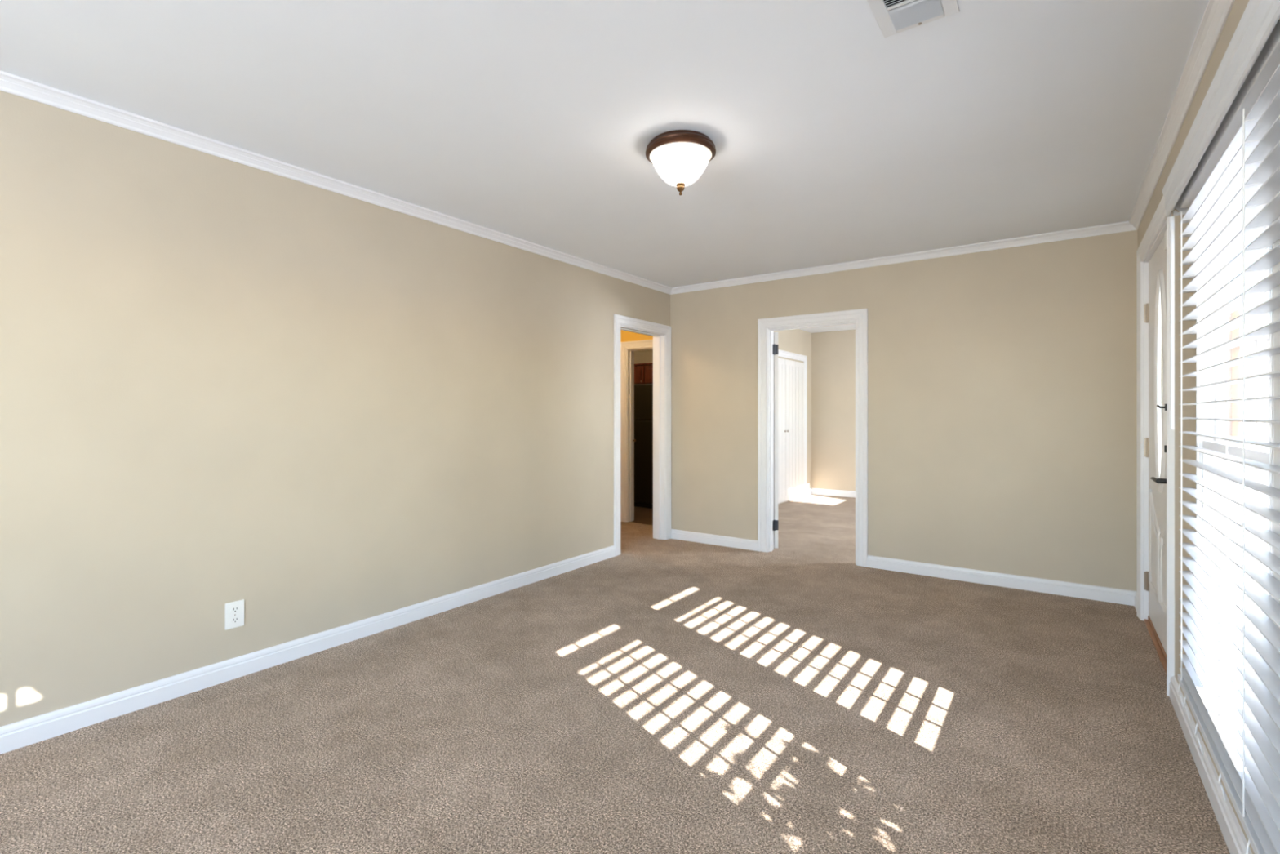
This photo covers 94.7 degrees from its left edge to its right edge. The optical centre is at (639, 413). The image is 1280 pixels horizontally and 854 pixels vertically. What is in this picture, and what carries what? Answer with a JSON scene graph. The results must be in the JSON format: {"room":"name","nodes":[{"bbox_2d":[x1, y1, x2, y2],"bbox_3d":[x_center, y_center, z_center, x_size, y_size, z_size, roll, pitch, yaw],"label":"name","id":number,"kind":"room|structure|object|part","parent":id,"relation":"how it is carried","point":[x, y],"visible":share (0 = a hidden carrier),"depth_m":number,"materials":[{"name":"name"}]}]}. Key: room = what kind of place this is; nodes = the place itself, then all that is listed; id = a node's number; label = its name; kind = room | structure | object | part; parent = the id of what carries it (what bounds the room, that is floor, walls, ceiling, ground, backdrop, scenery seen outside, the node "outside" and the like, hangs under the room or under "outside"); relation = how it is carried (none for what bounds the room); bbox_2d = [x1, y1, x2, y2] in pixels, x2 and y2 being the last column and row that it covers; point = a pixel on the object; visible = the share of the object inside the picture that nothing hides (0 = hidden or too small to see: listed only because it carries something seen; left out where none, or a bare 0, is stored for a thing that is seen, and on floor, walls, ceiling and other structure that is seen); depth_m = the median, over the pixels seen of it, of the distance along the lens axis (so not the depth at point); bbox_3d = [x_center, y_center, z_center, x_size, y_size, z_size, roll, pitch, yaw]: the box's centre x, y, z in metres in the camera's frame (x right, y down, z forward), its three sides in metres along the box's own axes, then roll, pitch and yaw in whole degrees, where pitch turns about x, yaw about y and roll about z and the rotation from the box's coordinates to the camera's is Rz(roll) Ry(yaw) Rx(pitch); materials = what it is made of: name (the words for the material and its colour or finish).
{"room":"empty living room","nodes":[
{"label":"empty living room","id":0,"kind":"room"},
{"bbox_2d":[0,90,670,726],"bbox_3d":[-1.867,0.003,2.983,0.135,2.495,7.298,0,0,35],"label":"wall","id":1,"kind":"structure","parent":0,"point":[223,381],"depth_m":2.82,"materials":[{"name":"beige paint"}]},
{"bbox_2d":[225,599,244,630],"bbox_3d":[-1.916,0.952,2.790,0.009,0.124,0.079,0,0,35],"label":"wall outlet","id":2,"kind":"object","parent":1,"relation":"attached to","point":[234,611],"visible":1,"depth_m":2.79,"materials":[{"name":"white plastic"}]},
{"bbox_2d":[231,605,239,613],"bbox_3d":[-1.914,0.927,2.789,0.004,0.027,0.034,0,0,35],"label":"receptacle","id":3,"kind":"object","parent":2,"relation":"attached to","point":[234,609],"depth_m":2.79,"materials":[{"name":"white plastic"}]},
{"bbox_2d":[231,616,239,623],"bbox_3d":[-1.914,0.977,2.789,0.004,0.027,0.034,0,0,35],"label":"receptacle","id":4,"kind":"object","parent":2,"relation":"attached to","point":[234,620],"depth_m":2.79,"materials":[{"name":"white plastic"}]},
{"bbox_2d":[0,545,615,754],"bbox_3d":[-2.071,1.203,2.564,0.018,0.094,6.377,0,0,35],"label":"baseboard","id":5,"kind":"structure","parent":1,"relation":"attached to","point":[25,732],"depth_m":2.82,"materials":[{"name":"white wood"}]},
{"bbox_2d":[0,71,671,294],"bbox_3d":[-1.793,-1.218,2.931,0.046,0.055,7.298,0,0,35],"label":"trim","id":6,"kind":"structure","parent":1,"relation":"attached to","point":[10,83],"depth_m":2.86,"materials":[{"name":"white wood"}]},
{"bbox_2d":[613,314,671,555],"bbox_3d":[-0.021,0.191,5.577,0.179,2.118,0.911,0,0,35],"label":"door frame","id":7,"kind":"structure","parent":1,"relation":"in","point":[661,334],"depth_m":5.84,"materials":[{"name":"white wood"}]},
{"bbox_2d":[0,0,1208,333],"bbox_3d":[-0.384,-1.305,4.385,6.690,0.120,11.540,0,0,35],"label":"ceiling","id":8,"kind":"structure","parent":0,"point":[836,140],"depth_m":2.33,"materials":[{"name":"white paint"}]},
{"bbox_2d":[645,129,715,195],"bbox_3d":[0.188,-1.126,2.731,0.326,0.238,0.326,0,0,35],"label":"ceiling light","id":9,"kind":"object","parent":8,"relation":"attached to","point":[680,157],"visible":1,"depth_m":2.64,"materials":[{"name":"white glass"}]},
{"bbox_3d":[0.188,-1.129,2.731,0.274,0.141,0.274,0,0,35],"label":"lamp shade","id":10,"kind":"part","parent":9,"relation":"part of","materials":[{"name":"white glass"}]},
{"bbox_2d":[866,0,959,37],"bbox_3d":[0.794,-1.240,1.740,0.220,0.010,0.356,0,0,35],"label":"ceiling vent","id":11,"kind":"object","parent":8,"relation":"in","point":[893,17],"visible":1,"depth_m":1.82,"materials":[{"name":"white metal"}]},
{"bbox_2d":[0,493,1230,853],"bbox_3d":[-0.384,1.310,4.385,6.690,0.120,11.540,0,0,35],"label":"floor","id":12,"kind":"structure","parent":0,"point":[669,695],"depth_m":2.30,"materials":[{"name":"beige carpet"}]},
{"bbox_2d":[634,383,653,508],"bbox_3d":[0.379,0.430,8.002,0.740,1.640,0.820,0,0,35],"label":"refrigerator","id":13,"kind":"object","parent":12,"relation":"on","point":[643,393],"visible":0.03,"depth_m":7.78,"materials":[{"name":"black metal"}]},
{"bbox_3d":[0.183,0.640,7.727,0.740,1.080,0.065,0,0,35],"label":"door","id":14,"kind":"part","parent":13,"relation":"part of","materials":[{"name":"black metal"}]},
{"bbox_3d":[0.199,1.220,7.750,0.700,0.060,0.020,0,0,35],"label":"kick plate","id":15,"kind":"part","parent":13,"relation":"part of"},
{"bbox_3d":[0.183,-0.147,7.727,0.740,0.475,0.065,0,0,35],"label":"freezer door","id":16,"kind":"part","parent":13,"relation":"part of","materials":[{"name":"black metal"}]},
{"bbox_2d":[620,329,653,342],"bbox_3d":[-0.652,0.003,7.226,2.960,2.495,0.120,0,0,35],"label":"wall","id":17,"kind":"structure","parent":0,"point":[625,335],"depth_m":6.75,"materials":[{"name":"yellow paint"}]},
{"bbox_2d":[620,339,653,521],"bbox_3d":[0.167,0.213,6.630,0.871,2.073,0.142,0,0,35],"label":"door frame","id":18,"kind":"structure","parent":17,"relation":"in","point":[628,348],"depth_m":6.81,"materials":[{"name":"white paint"}]},
{"bbox_2d":[634,350,653,364],"bbox_3d":[0.398,0.003,8.615,2.860,2.495,0.100,0,0,35],"label":"wall","id":19,"kind":"structure","parent":0,"point":[640,357],"depth_m":8.80,"materials":[{"name":"paint"}]},
{"bbox_2d":[634,362,653,384],"bbox_3d":[0.282,-0.562,8.383,1.540,0.285,0.408,0,0,35],"label":"upper cabinet","id":20,"kind":"object","parent":19,"relation":"attached to","point":[643,372],"visible":0.25,"depth_m":8.33,"materials":[{"name":"brown wood"}]},
{"bbox_3d":[-0.063,-0.550,8.412,0.287,0.240,0.024,0,0,35],"label":"cabinet door","id":21,"kind":"part","parent":20,"relation":"part of","materials":[{"name":"brown wood"}]},
{"bbox_3d":[0.282,-0.693,8.383,1.540,0.025,0.408,0,0,35],"label":"cornice","id":22,"kind":"part","parent":20,"relation":"part of","materials":[{"name":"brown wood"}]},
{"bbox_3d":[0.182,-0.550,8.238,0.287,0.240,0.024,0,0,35],"label":"cabinet door","id":23,"kind":"part","parent":20,"relation":"part of","materials":[{"name":"brown wood"}]},
{"bbox_2d":[773,328,811,504],"bbox_3d":[1.493,0.003,7.601,0.100,2.495,3.882,0,0,35],"label":"wall","id":24,"kind":"structure","parent":0,"point":[798,341],"depth_m":8.94,"materials":[{"name":"beige paint"}]},
{"bbox_2d":[777,349,807,503],"bbox_3d":[2.041,0.191,8.249,0.042,2.118,1.686,0,0,35],"label":"door","id":25,"kind":"structure","parent":24,"relation":"in","point":[792,375],"depth_m":8.43,"materials":[{"name":"white paint"}]},
{"bbox_2d":[808,488,812,494],"bbox_3d":[2.637,1.203,9.108,0.018,0.094,0.100,0,0,35],"label":"baseboard","id":26,"kind":"structure","parent":24,"relation":"attached to","point":[810,489],"depth_m":9.08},
{"bbox_2d":[811,329,855,491],"bbox_3d":[4.100,0.003,8.202,3.652,2.495,0.120,0,0,35],"label":"wall","id":27,"kind":"structure","parent":0,"point":[833,353],"depth_m":8.96,"materials":[{"name":"beige paint"}]},
{"bbox_2d":[812,488,855,497],"bbox_3d":[4.101,1.203,8.117,3.552,0.094,0.018,0,0,35],"label":"baseboard","id":28,"kind":"structure","parent":27,"relation":"attached to","point":[815,491],"depth_m":8.93,"materials":[{"name":"white wood"}]},
{"bbox_2d":[670,230,1137,591],"bbox_3d":[1.748,0.003,4.964,3.730,2.495,0.120,0,0,35],"label":"wall","id":29,"kind":"structure","parent":0,"point":[1002,383],"depth_m":4.40,"materials":[{"name":"beige paint"}]},
{"bbox_2d":[671,528,757,551],"bbox_3d":[0.686,1.203,5.635,0.950,0.094,0.018,0,0,35],"label":"baseboard","id":30,"kind":"structure","parent":29,"relation":"attached to","point":[711,539],"depth_m":5.61,"materials":[{"name":"white wood"}]},
{"bbox_2d":[757,308,867,567],"bbox_3d":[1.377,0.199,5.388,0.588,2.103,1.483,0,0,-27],"label":"door frame","id":31,"kind":"structure","parent":29,"relation":"in","point":[767,340],"depth_m":5.31,"materials":[{"name":"white paint"}]},
{"bbox_2d":[670,221,1136,294],"bbox_3d":[1.755,-1.218,4.857,3.595,0.055,0.046,0,0,35],"label":"trim","id":32,"kind":"structure","parent":29,"relation":"attached to","point":[1121,227],"depth_m":4.54,"materials":[{"name":"white wood"}]},
{"bbox_2d":[867,555,1136,605],"bbox_3d":[2.541,1.203,4.315,1.686,0.094,0.018,0,0,35],"label":"baseboard","id":33,"kind":"structure","parent":29,"relation":"attached to","point":[1120,596],"depth_m":4.24,"materials":[{"name":"white wood"}]},
{"bbox_2d":[1137,0,1254,853],"bbox_3d":[2.309,0.003,2.468,0.078,2.495,11.540,0,0,35],"label":"wall","id":34,"kind":"structure","parent":0,"point":[1237,10],"depth_m":2.40,"materials":[{"name":"beige paint"}]},
{"bbox_2d":[1133,591,1136,609],"bbox_3d":[3.154,1.203,3.738,0.018,0.094,0.248,0,0,35],"label":"baseboard","id":35,"kind":"structure","parent":34,"relation":"attached to","point":[1135,596],"depth_m":3.79,"materials":[{"name":"white wood"}]},
{"bbox_2d":[1136,195,1174,695],"bbox_3d":[2.743,0.123,3.099,0.162,2.253,1.266,0,0,35],"label":"door","id":36,"kind":"structure","parent":34,"relation":"in","point":[1155,440],"depth_m":3.23,"materials":[{"name":"white paint"}]},
{"bbox_3d":[2.865,0.745,3.285,0.006,0.390,0.255,0,0,35],"label":"raised panel","id":37,"kind":"part","parent":36,"relation":"part of","materials":[{"name":"white paint"}]},
{"bbox_3d":[2.864,0.721,3.286,0.011,0.569,0.391,0,0,35],"label":"panel moulding","id":38,"kind":"part","parent":36,"relation":"part of","materials":[{"name":"white paint"}]},
{"bbox_3d":[2.447,0.315,2.807,0.019,0.021,0.149,0,0,30],"label":"lever","id":39,"kind":"part","parent":36,"relation":"part of","materials":[{"name":"black metal"}]},
{"bbox_3d":[2.733,-0.170,3.106,0.014,1.182,0.412,0,0,35],"label":"oval moulding","id":40,"kind":"part","parent":36,"relation":"part of","materials":[{"name":"white paint"}]},
{"bbox_2d":[1156,404,1166,410],"bbox_3d":[2.338,-0.027,2.645,0.028,0.030,0.060,0,0,35],"label":"door handle","id":41,"kind":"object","parent":36,"relation":"attached to","point":[1157,406],"depth_m":2.63,"materials":[{"name":"metal"}]},
{"bbox_3d":[2.606,0.721,2.923,0.011,0.569,0.391,0,0,35],"label":"panel moulding","id":42,"kind":"part","parent":36,"relation":"part of","materials":[{"name":"white paint"}]},
{"bbox_3d":[2.607,0.745,2.922,0.006,0.390,0.255,0,0,35],"label":"raised panel","id":43,"kind":"part","parent":36,"relation":"part of","materials":[{"name":"white paint"}]},
{"bbox_2d":[1164,230,1166,250],"bbox_3d":[2.509,-0.823,2.802,0.025,0.085,0.075,0,0,35],"label":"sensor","id":44,"kind":"object","parent":36,"relation":"attached to","point":[1165,233],"visible":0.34,"depth_m":2.80,"materials":[{"name":"white plastic"}]},
{"bbox_2d":[1128,0,1235,230],"bbox_3d":[1.099,-1.218,0.874,0.046,0.055,7.298,0,0,35],"label":"trim","id":45,"kind":"structure","parent":34,"relation":"attached to","point":[1216,13],"depth_m":2.23,"materials":[{"name":"white wood"}]},
{"bbox_2d":[1168,675,1252,853],"bbox_3d":[0.670,1.203,0.247,0.018,0.094,5.780,0,0,35],"label":"baseboard","id":46,"kind":"structure","parent":34,"relation":"attached to","point":[1234,837],"depth_m":1.92,"materials":[{"name":"white wood"}]},
{"bbox_2d":[1162,0,1279,853],"bbox_3d":[1.507,0.096,1.478,0.082,1.955,2.035,0,0,35],"label":"window blind","id":47,"kind":"object","parent":34,"relation":"attached to","point":[1224,179],"visible":1,"depth_m":1.54,"materials":[{"name":"white plastic"}]},
{"bbox_3d":[1.972,1.023,2.151,0.016,0.084,0.069,0,0,35],"label":"cord","id":48,"kind":"part","parent":47,"relation":"part of","materials":[{"name":"white fabric"}]},
{"bbox_3d":[1.903,1.020,2.054,0.014,0.075,0.063,0,0,35],"label":"cord","id":49,"kind":"part","parent":47,"relation":"part of","materials":[{"name":"white fabric"}]},
{"bbox_3d":[2.008,0.121,2.155,0.049,1.722,0.004,0,0,35],"label":"ladder cord","id":50,"kind":"part","parent":47,"relation":"part of","materials":[{"name":"white fabric"}]},
{"bbox_3d":[1.774,1.026,1.873,0.017,0.091,0.076,0,0,35],"label":"cord","id":51,"kind":"part","parent":47,"relation":"part of","materials":[{"name":"white fabric"}]},
{"bbox_3d":[1.492,0.991,1.433,0.047,0.022,1.905,0,0,35],"label":"rail","id":52,"kind":"part","parent":47,"relation":"part of","materials":[{"name":"white plastic"}]},
{"bbox_3d":[1.585,1.013,1.607,0.012,0.060,0.050,0,0,35],"label":"cord","id":53,"kind":"part","parent":47,"relation":"part of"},
{"bbox_3d":[1.665,0.121,1.675,0.003,1.722,0.004,0,0,20],"label":"lift cord","id":54,"kind":"part","parent":47,"relation":"part of","materials":[{"name":"white fabric"}]},
{"bbox_3d":[1.403,1.027,1.351,0.017,0.091,0.076,0,0,35],"label":"cord","id":55,"kind":"part","parent":47,"relation":"part of","materials":[{"name":"white plastic"}]},
{"bbox_3d":[1.486,0.121,1.422,0.049,1.722,0.004,0,0,35],"label":"ladder cord","id":56,"kind":"part","parent":47,"relation":"part of","materials":[{"name":"white fabric"}]},
{"bbox_2d":[1195,222,1273,598],"bbox_3d":[1.798,0.090,1.752,0.082,1.660,0.960,0,0,35],"label":"window","id":57,"kind":"structure","parent":34,"relation":"in","point":[1254,410],"depth_m":1.86,"materials":[{"name":"clear glass"}]},
{"bbox_3d":[1.790,0.503,1.758,0.030,0.809,0.936,0,0,35],"label":"sash","id":58,"kind":"part","parent":57,"relation":"part of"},
{"bbox_3d":[1.817,-0.287,1.739,0.030,0.882,0.936,0,0,35],"label":"sash","id":59,"kind":"part","parent":57,"relation":"part of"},
{"bbox_3d":[1.801,0.507,1.775,0.003,0.765,0.864,0,0,35],"label":"pane","id":60,"kind":"part","parent":57,"relation":"part of","materials":[{"name":"clear glass"}]},
{"bbox_3d":[1.828,-0.281,1.756,0.003,0.818,0.864,0,0,35],"label":"pane","id":61,"kind":"part","parent":57,"relation":"part of","materials":[{"name":"clear glass"}]},
{"bbox_2d":[1273,216,1279,604],"bbox_3d":[1.419,0.090,1.286,0.004,1.660,0.248,0,0,35],"label":"window","id":62,"kind":"structure","parent":34,"relation":"attached to","point":[1276,290],"depth_m":1.36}
]}

